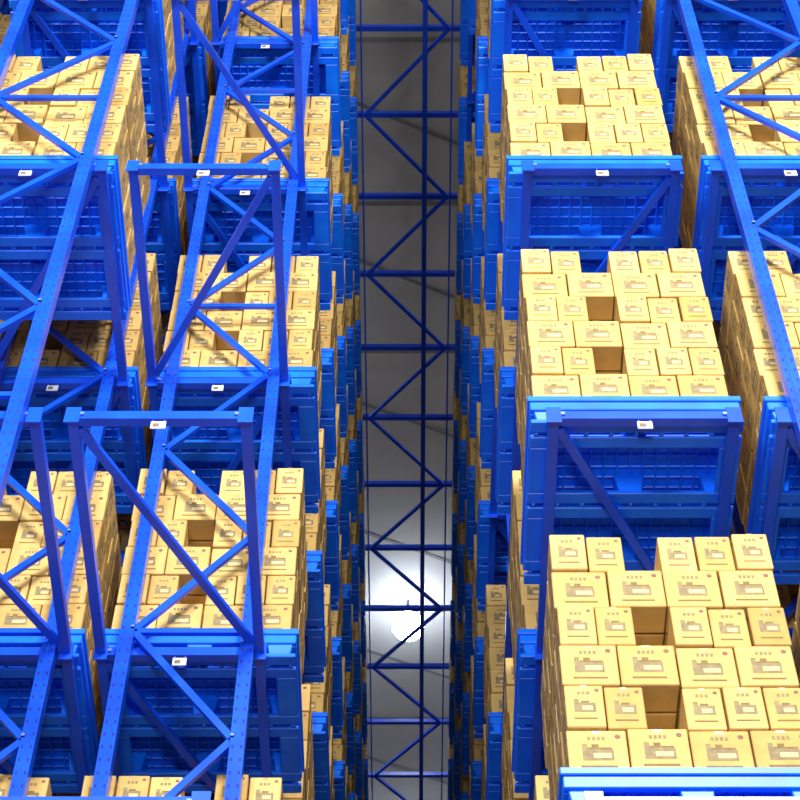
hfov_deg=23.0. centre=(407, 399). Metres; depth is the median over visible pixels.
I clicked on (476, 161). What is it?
cartons
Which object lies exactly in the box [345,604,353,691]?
cartons
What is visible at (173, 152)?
cartons
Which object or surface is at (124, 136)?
cartons
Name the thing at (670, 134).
cartons
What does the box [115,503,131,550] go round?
cartons
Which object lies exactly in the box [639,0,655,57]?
cartons
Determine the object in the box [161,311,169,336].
cartons
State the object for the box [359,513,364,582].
pallet
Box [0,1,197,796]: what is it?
frame
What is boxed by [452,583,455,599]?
cartons
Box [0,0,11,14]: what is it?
pallet
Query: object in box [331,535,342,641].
cartons
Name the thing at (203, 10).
cartons
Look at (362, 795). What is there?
cartons
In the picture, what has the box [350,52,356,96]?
cartons
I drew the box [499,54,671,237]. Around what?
cartons
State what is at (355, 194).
cartons
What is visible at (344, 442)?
cartons
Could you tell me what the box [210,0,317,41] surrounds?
frame
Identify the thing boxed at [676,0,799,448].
frame
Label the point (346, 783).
cartons
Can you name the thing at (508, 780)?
cartons
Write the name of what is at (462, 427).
cartons
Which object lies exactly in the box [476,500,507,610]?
pallet
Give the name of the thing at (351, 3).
pallet
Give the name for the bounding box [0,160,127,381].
frame
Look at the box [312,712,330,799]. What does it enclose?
pallet
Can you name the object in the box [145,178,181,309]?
pallet
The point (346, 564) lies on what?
cartons
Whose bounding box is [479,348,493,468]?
pallet
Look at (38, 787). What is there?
cartons
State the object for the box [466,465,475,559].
pallet
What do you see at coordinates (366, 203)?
roof beam
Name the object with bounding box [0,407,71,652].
frame
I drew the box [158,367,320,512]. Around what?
pallet
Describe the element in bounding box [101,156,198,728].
frame
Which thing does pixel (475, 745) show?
cartons
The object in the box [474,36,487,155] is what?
pallet
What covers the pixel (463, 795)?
pallet
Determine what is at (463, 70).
cartons
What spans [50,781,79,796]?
cartons
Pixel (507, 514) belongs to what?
frame
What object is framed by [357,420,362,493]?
pallet
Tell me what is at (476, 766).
pallet
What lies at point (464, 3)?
pallet
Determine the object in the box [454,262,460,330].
cartons
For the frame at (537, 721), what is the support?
attached to the frame
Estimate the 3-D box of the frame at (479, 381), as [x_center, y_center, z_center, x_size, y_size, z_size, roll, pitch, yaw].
[1.295,0.136,21.325,1.074,0.170,1.748,0,-55,0]
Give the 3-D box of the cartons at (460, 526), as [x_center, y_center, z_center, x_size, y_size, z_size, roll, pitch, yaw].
[1.264,1.951,27.502,1.128,1.674,1.154,0,-55,0]
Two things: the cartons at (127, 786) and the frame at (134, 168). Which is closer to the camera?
the cartons at (127, 786)
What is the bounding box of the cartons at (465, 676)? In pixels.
[461,605,469,691]
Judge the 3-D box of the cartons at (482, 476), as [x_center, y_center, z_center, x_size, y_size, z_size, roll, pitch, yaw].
[1.259,0.971,19.798,1.128,1.674,1.154,0,-55,0]
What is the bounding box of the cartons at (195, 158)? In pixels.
[192,156,197,177]
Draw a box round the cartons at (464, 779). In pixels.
[460,703,468,791]
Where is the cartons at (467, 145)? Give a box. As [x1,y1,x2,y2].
[463,142,470,235]
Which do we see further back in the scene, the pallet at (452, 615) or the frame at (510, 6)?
the pallet at (452, 615)
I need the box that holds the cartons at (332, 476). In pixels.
[325,404,340,539]
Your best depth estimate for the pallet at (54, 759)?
12.27 m
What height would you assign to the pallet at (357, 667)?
0.240 m
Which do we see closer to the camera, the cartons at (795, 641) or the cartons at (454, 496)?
the cartons at (795, 641)
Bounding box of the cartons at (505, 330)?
[494,254,516,424]
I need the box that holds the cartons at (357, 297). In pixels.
[355,289,360,319]
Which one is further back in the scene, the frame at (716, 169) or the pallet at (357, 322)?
the pallet at (357, 322)
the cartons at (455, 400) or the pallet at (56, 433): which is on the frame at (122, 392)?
the pallet at (56, 433)
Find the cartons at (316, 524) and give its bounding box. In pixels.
[305,429,326,579]
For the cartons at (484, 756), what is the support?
on the pallet
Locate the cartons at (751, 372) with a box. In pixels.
[718,251,799,533]
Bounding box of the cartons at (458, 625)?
[455,566,461,640]
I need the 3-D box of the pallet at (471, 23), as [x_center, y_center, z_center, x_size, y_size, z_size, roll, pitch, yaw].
[1.270,-4.632,21.725,1.200,0.240,1.200,0,-55,0]
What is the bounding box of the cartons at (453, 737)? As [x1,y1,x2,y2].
[452,737,455,799]
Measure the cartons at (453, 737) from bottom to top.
1.674 m
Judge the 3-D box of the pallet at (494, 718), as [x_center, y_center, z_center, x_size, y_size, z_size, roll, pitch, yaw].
[1.270,3.164,16.654,1.200,0.240,1.200,0,-55,0]
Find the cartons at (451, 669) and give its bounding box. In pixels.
[449,647,454,681]
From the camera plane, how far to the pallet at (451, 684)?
31.92 m
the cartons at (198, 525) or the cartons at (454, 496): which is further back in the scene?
the cartons at (454, 496)
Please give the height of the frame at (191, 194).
0.170 m
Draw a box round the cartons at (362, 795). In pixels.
[361,738,363,799]
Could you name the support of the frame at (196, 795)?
attached to the frame at (131, 630)
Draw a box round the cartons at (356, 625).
[353,567,360,647]
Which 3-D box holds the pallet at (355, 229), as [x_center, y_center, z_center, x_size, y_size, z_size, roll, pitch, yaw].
[-1.270,-2.003,27.074,1.200,0.240,1.200,0,-55,0]
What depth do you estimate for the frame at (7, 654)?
11.97 m
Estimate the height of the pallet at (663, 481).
0.240 m
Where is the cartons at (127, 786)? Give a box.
[81,775,282,799]
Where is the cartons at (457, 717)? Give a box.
[454,655,460,730]
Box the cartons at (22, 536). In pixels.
[0,471,121,742]
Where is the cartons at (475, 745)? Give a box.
[469,655,482,761]
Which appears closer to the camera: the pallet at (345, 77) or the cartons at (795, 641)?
the cartons at (795, 641)
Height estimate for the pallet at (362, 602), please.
0.240 m
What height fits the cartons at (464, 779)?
1.674 m
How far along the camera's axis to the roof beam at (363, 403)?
34.48 m
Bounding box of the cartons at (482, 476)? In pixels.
[475,402,490,526]
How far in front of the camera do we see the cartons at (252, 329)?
15.07 m
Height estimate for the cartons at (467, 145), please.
1.674 m
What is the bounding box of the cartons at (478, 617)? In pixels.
[472,535,484,647]
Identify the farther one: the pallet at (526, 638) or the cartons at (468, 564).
the cartons at (468, 564)
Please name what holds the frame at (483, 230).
attached to the frame
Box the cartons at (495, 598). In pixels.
[483,585,512,754]
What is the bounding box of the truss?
[356,0,459,799]
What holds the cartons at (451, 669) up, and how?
on the pallet at (451, 684)
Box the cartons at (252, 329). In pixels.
[163,255,321,425]
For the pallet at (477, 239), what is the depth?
20.24 m
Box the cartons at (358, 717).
[354,654,362,730]
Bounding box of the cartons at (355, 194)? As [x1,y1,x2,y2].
[352,179,358,211]
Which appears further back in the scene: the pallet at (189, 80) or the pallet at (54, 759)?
the pallet at (189, 80)
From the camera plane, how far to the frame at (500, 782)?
16.41 m
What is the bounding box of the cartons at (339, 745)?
[333,657,346,781]
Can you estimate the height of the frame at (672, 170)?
0.170 m
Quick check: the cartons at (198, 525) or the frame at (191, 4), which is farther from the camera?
the frame at (191, 4)
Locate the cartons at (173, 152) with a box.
[146,96,192,254]
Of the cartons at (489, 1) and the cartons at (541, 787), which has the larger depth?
the cartons at (489, 1)
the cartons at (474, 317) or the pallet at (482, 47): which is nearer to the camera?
the pallet at (482, 47)
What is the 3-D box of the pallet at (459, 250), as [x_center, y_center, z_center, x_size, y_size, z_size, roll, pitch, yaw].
[1.270,-2.003,27.074,1.200,0.240,1.200,0,-55,0]
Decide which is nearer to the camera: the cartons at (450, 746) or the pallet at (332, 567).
the pallet at (332, 567)
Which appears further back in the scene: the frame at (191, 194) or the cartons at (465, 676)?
the cartons at (465, 676)
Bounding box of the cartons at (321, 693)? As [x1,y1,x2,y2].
[302,584,332,739]
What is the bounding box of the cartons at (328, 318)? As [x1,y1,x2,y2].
[320,271,337,410]
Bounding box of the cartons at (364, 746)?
[363,740,366,758]
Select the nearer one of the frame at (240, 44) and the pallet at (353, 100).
the frame at (240, 44)
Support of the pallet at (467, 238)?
on the frame
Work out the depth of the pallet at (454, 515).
29.95 m
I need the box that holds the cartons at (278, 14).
[223,0,341,81]
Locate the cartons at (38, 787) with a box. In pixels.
[0,774,51,796]
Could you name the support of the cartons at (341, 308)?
on the pallet at (341, 397)
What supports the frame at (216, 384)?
attached to the frame at (131, 630)
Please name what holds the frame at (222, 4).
attached to the frame at (27, 740)
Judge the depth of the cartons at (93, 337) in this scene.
14.92 m
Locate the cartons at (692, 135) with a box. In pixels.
[671,56,799,248]
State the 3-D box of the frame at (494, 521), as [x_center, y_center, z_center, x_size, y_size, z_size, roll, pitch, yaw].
[1.295,1.784,18.970,1.074,0.170,1.748,0,-55,0]
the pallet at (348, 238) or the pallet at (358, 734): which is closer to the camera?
the pallet at (348, 238)
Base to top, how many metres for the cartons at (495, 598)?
1.674 m
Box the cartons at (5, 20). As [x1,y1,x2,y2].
[0,13,10,46]
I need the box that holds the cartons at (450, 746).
[449,740,452,758]
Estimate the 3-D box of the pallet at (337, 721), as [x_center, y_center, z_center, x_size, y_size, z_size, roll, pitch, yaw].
[-1.270,2.942,20.007,1.200,0.240,1.200,0,-55,0]
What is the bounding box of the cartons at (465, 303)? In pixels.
[460,260,469,346]
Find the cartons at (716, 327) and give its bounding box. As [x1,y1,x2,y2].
[713,321,720,344]
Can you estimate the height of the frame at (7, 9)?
0.170 m
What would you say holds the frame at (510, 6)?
attached to the frame
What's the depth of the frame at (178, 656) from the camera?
11.92 m
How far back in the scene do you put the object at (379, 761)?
39.44 m
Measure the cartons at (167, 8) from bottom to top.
1.674 m
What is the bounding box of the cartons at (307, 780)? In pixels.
[184,684,314,799]
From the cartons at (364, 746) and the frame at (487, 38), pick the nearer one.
the frame at (487, 38)
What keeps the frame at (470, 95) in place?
attached to the frame
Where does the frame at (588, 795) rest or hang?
attached to the frame
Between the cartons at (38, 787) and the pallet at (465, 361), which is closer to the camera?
the cartons at (38, 787)
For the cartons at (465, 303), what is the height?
1.674 m
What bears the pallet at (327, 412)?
on the frame
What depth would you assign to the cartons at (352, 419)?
26.09 m
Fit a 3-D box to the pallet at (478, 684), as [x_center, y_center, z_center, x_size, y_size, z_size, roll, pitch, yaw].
[1.270,2.942,20.007,1.200,0.240,1.200,0,-55,0]
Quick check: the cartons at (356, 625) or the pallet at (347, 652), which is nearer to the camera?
the pallet at (347, 652)
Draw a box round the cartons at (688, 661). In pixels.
[541,534,799,799]
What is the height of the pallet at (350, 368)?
0.240 m
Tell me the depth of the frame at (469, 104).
25.67 m
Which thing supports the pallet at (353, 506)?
on the frame
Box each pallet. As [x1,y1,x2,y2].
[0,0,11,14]
[0,155,131,319]
[0,367,147,512]
[0,629,99,792]
[8,0,171,132]
[105,629,304,792]
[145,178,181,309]
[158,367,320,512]
[185,36,208,155]
[192,178,332,309]
[217,1,227,29]
[220,36,341,155]
[302,551,325,682]
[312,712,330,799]
[319,348,336,468]
[324,500,339,610]
[331,193,344,303]
[331,637,343,738]
[333,761,345,799]
[336,336,347,437]
[339,465,349,559]
[340,0,348,34]
[340,71,350,172]
[342,584,352,671]
[344,204,352,298]
[346,327,355,414]
[346,692,354,774]
[348,0,355,65]
[348,792,355,799]
[349,440,357,522]
[350,97,357,184]
[351,544,358,621]
[352,212,359,294]
[353,641,360,713]
[355,320,361,397]
[355,731,362,799]
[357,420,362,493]
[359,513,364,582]
[360,600,365,666]
[362,682,366,744]
[363,759,368,799]
[447,759,452,799]
[449,682,454,744]
[450,600,455,666]
[451,513,456,582]
[453,420,458,493]
[453,731,459,799]
[454,320,460,397]
[455,641,462,713]
[456,212,462,294]
[457,544,464,621]
[458,97,475,184]
[458,440,466,522]
[460,0,474,65]
[460,327,469,414]
[460,792,468,799]
[461,692,469,774]
[463,204,471,298]
[463,584,472,671]
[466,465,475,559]
[467,0,475,34]
[468,336,479,437]
[470,761,481,799]
[471,193,482,303]
[472,637,483,738]
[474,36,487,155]
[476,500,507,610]
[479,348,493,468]
[483,178,498,309]
[485,712,501,799]
[488,0,641,132]
[495,367,520,512]
[501,155,683,319]
[511,629,547,792]
[520,396,743,583]
[557,767,799,799]
[652,0,799,132]
[692,155,799,319]
[746,396,799,583]
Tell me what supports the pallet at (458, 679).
on the frame
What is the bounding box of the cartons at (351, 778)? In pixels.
[348,717,355,792]
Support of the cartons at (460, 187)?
on the pallet at (459, 250)
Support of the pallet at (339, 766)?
on the frame
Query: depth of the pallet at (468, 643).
23.28 m
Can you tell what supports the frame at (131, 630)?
on the floor
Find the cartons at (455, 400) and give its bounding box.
[453,358,458,430]
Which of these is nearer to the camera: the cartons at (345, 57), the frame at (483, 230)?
the frame at (483, 230)
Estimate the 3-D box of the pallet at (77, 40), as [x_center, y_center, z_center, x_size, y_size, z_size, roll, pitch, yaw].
[-2.580,-2.761,16.017,1.200,0.240,1.200,0,-55,0]
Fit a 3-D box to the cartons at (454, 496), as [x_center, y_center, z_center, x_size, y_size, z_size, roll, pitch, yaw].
[1.273,1.729,30.855,1.129,1.674,1.145,0,-55,0]
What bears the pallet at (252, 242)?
on the frame at (191, 194)
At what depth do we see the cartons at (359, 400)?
29.37 m
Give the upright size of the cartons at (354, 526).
1.674 m
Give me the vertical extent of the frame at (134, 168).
0.170 m
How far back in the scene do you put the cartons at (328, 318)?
18.39 m
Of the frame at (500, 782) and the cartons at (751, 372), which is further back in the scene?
the frame at (500, 782)
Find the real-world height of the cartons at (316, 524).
1.674 m
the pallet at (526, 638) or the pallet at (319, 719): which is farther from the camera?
the pallet at (319, 719)
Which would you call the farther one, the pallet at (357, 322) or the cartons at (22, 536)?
the pallet at (357, 322)
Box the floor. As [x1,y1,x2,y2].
[355,0,459,799]
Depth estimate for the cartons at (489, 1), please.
17.33 m
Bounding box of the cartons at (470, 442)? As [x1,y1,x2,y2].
[466,384,475,481]
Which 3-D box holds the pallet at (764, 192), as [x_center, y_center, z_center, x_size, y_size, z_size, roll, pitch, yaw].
[2.600,-1.113,13.661,1.200,0.240,1.200,0,-55,0]
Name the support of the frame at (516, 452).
attached to the frame
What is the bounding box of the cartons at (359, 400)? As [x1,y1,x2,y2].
[357,368,362,430]
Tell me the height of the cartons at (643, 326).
1.674 m
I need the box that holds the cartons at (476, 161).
[470,123,482,236]
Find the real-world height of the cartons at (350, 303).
1.394 m
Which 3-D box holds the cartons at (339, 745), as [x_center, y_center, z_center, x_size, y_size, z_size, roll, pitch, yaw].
[-1.260,3.822,21.793,1.129,1.674,1.145,0,-55,0]
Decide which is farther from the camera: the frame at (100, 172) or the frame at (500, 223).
the frame at (500, 223)
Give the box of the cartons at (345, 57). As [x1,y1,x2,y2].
[341,15,349,74]
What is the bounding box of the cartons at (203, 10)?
[183,1,215,99]
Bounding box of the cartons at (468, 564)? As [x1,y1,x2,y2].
[464,500,472,583]
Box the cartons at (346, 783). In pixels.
[345,766,347,799]
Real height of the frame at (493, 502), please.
0.170 m
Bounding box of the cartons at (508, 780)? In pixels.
[501,658,528,799]
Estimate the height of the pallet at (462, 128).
0.240 m
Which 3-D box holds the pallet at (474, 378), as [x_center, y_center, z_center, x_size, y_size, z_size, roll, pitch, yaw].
[1.270,-0.132,21.365,1.200,0.240,1.200,0,-55,0]
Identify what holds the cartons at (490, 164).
on the pallet at (492, 192)
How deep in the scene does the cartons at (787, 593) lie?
12.42 m
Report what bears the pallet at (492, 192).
on the frame
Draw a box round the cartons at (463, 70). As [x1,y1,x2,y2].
[458,45,475,125]
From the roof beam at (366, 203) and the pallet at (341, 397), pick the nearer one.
the pallet at (341, 397)
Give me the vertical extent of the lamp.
0.970 m
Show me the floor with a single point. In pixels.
(386, 170)
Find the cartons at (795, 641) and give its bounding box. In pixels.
[791,587,799,687]
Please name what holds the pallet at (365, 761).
on the frame
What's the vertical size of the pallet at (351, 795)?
0.240 m
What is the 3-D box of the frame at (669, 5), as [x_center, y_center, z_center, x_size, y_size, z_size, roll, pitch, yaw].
[2.550,-2.493,15.977,1.064,0.170,1.748,0,-55,0]
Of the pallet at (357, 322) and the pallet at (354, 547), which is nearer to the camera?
the pallet at (354, 547)
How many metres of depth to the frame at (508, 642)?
15.53 m
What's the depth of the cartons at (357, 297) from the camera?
28.33 m
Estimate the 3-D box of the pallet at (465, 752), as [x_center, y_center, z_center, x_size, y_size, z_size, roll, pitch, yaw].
[1.270,4.145,24.357,1.200,0.240,1.200,0,-55,0]
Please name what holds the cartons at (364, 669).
on the pallet at (364, 684)
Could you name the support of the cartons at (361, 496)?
on the pallet at (361, 515)
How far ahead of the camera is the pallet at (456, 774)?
28.59 m
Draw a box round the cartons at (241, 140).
[197,96,332,241]
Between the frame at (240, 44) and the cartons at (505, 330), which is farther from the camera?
the frame at (240, 44)
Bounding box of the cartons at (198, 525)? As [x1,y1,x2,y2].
[111,468,307,685]
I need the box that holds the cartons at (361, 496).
[359,452,363,512]
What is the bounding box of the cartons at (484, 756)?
[481,724,486,799]
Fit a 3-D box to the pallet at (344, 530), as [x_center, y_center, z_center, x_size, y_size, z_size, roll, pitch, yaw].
[-1.270,1.294,22.362,1.200,0.240,1.200,0,-55,0]
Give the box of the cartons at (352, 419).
[348,369,356,449]
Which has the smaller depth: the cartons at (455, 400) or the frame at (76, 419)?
the frame at (76, 419)
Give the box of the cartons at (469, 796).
[468,765,470,799]
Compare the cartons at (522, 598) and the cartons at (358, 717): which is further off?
the cartons at (358, 717)
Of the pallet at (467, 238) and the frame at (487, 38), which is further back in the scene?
the pallet at (467, 238)
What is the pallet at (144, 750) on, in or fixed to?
on the frame at (178, 656)
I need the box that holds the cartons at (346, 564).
[342,512,351,593]
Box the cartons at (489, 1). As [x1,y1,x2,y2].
[487,0,490,58]
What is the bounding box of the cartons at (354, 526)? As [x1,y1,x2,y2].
[351,471,358,556]
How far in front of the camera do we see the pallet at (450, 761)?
32.81 m
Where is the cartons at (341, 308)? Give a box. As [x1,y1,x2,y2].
[337,260,346,365]
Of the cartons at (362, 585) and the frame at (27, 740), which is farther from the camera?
the cartons at (362, 585)
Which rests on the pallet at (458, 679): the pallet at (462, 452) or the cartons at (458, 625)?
the cartons at (458, 625)
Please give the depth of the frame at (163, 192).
16.79 m
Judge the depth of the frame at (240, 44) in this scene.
18.86 m
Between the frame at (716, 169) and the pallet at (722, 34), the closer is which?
the frame at (716, 169)
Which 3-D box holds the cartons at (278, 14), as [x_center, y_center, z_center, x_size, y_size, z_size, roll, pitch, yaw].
[-1.272,-3.531,20.157,1.126,1.674,1.151,0,-55,0]
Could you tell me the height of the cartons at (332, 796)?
1.674 m
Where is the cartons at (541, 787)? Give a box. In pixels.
[534,775,549,799]
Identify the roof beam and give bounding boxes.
[356,37,459,145]
[359,201,457,298]
[361,351,454,437]
[364,531,450,563]
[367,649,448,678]
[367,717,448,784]
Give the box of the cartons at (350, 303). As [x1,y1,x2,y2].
[346,271,354,342]
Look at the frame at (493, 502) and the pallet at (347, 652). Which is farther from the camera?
the pallet at (347, 652)
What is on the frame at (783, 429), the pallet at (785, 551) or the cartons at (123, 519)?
the pallet at (785, 551)
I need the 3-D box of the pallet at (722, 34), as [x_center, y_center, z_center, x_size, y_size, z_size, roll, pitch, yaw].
[2.600,-2.761,16.017,1.200,0.240,1.200,0,-55,0]
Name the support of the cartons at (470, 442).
on the pallet at (470, 515)
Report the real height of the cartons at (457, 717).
1.674 m
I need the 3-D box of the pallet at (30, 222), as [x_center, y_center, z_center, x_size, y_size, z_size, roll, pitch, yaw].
[-2.580,-1.113,13.661,1.200,0.240,1.200,0,-55,0]
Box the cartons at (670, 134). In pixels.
[668,133,671,146]
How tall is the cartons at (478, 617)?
1.674 m
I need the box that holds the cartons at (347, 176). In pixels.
[344,142,352,226]
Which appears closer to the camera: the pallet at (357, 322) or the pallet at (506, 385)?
the pallet at (506, 385)
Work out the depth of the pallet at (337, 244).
20.23 m
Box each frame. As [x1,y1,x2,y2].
[0,0,139,506]
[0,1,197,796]
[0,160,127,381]
[0,375,137,512]
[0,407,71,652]
[0,643,88,796]
[0,791,211,799]
[2,2,9,15]
[18,0,167,187]
[63,407,264,652]
[90,0,311,799]
[92,643,271,793]
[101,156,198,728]
[125,160,288,381]
[145,375,292,495]
[156,182,175,346]
[171,0,305,187]
[183,182,307,268]
[184,38,203,154]
[188,1,197,41]
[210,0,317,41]
[211,38,319,96]
[219,1,225,25]
[466,99,474,141]
[467,28,475,101]
[479,381,480,401]
[483,230,484,255]
[487,38,489,93]
[487,508,506,584]
[490,355,497,513]
[496,182,502,286]
[499,724,501,799]
[502,561,511,724]
[503,0,638,70]
[506,513,509,542]
[508,375,520,564]
[515,160,682,381]
[528,643,542,799]
[536,407,743,652]
[584,791,799,799]
[638,51,797,635]
[657,0,792,112]
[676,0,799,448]
[700,160,799,345]
[760,407,799,553]
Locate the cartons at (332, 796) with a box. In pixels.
[329,726,334,799]
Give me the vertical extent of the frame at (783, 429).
0.170 m
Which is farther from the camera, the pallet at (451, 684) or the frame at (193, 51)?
the pallet at (451, 684)
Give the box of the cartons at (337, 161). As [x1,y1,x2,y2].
[332,121,344,236]
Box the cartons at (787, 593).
[729,529,799,627]
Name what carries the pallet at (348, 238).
on the frame
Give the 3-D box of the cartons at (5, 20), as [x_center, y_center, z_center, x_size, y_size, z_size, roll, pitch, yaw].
[-5.305,-3.754,23.510,1.126,1.674,1.151,0,-55,0]
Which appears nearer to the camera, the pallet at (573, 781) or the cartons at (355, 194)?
the pallet at (573, 781)
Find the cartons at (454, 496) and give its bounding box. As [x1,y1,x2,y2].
[452,463,457,512]
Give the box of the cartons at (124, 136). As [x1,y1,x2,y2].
[0,54,150,276]
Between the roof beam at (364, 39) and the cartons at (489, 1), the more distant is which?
the roof beam at (364, 39)
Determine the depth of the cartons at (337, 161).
20.84 m
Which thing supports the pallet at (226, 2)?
on the frame at (222, 4)
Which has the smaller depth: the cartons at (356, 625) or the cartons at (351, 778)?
the cartons at (351, 778)
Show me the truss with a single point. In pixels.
(444, 28)
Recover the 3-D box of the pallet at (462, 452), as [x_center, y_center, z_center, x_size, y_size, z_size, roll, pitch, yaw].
[1.270,1.071,25.715,1.200,0.240,1.200,0,-55,0]
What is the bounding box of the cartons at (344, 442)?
[340,385,348,466]
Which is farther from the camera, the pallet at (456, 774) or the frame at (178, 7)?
the pallet at (456, 774)
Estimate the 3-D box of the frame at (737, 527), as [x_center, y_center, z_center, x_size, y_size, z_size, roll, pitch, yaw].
[2.550,-0.394,14.431,1.000,27.100,0.140,0,-55,0]
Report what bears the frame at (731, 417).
attached to the frame
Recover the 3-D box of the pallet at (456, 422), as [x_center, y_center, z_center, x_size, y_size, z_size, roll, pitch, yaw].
[1.270,0.849,29.069,1.200,0.240,1.200,0,-55,0]
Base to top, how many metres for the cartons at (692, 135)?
1.674 m
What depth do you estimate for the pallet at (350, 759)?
24.23 m
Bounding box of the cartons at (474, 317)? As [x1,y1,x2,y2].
[469,258,479,358]
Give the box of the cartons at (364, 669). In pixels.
[362,626,366,681]
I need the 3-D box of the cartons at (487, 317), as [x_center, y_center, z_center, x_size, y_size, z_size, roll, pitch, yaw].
[1.267,-0.455,18.800,1.128,1.674,1.154,0,-55,0]
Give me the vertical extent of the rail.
0.289 m
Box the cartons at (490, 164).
[482,94,499,251]
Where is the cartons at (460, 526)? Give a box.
[457,471,464,556]
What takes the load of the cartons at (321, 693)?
on the pallet at (319, 719)
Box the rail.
[419,0,427,799]
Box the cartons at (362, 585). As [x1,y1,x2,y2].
[360,535,364,599]
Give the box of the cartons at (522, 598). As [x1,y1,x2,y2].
[507,471,538,684]
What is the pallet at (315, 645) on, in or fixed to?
on the frame
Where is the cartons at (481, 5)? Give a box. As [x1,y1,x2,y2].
[475,0,487,90]
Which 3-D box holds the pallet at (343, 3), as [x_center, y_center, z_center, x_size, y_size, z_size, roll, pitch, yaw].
[-1.270,-4.632,21.725,1.200,0.240,1.200,0,-55,0]
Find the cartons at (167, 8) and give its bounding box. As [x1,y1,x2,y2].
[162,0,183,93]
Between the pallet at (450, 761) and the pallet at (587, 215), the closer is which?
the pallet at (587, 215)
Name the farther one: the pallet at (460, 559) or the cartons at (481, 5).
the pallet at (460, 559)
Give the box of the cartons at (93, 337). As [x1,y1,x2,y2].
[0,253,163,466]
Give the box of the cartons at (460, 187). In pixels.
[458,179,462,211]
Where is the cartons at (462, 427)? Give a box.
[458,369,466,449]
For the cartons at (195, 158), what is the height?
1.674 m
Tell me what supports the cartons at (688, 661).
on the pallet at (573, 781)
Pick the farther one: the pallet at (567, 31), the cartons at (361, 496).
the cartons at (361, 496)
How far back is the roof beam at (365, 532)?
36.25 m
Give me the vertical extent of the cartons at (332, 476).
1.674 m
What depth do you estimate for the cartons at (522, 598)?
13.09 m
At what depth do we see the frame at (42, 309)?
12.89 m
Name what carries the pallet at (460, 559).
on the frame
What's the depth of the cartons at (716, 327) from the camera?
14.91 m
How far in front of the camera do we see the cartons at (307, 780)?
13.96 m
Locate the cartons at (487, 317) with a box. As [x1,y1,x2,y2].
[479,256,495,383]
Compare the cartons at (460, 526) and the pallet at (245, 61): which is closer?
the pallet at (245, 61)
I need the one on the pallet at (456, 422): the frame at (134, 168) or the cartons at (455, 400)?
the cartons at (455, 400)
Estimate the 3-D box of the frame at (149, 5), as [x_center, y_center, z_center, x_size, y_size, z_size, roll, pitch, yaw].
[-2.550,-2.493,15.977,1.084,0.170,1.748,0,-55,0]
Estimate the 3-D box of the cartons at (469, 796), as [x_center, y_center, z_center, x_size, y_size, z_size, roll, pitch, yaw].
[1.275,5.247,22.790,1.128,1.674,1.154,0,-55,0]
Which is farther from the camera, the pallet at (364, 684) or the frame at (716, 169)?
the pallet at (364, 684)
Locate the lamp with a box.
[392,600,419,641]
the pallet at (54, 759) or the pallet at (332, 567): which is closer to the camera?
the pallet at (54, 759)
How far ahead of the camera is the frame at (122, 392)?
14.18 m
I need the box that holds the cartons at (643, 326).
[515,248,727,493]

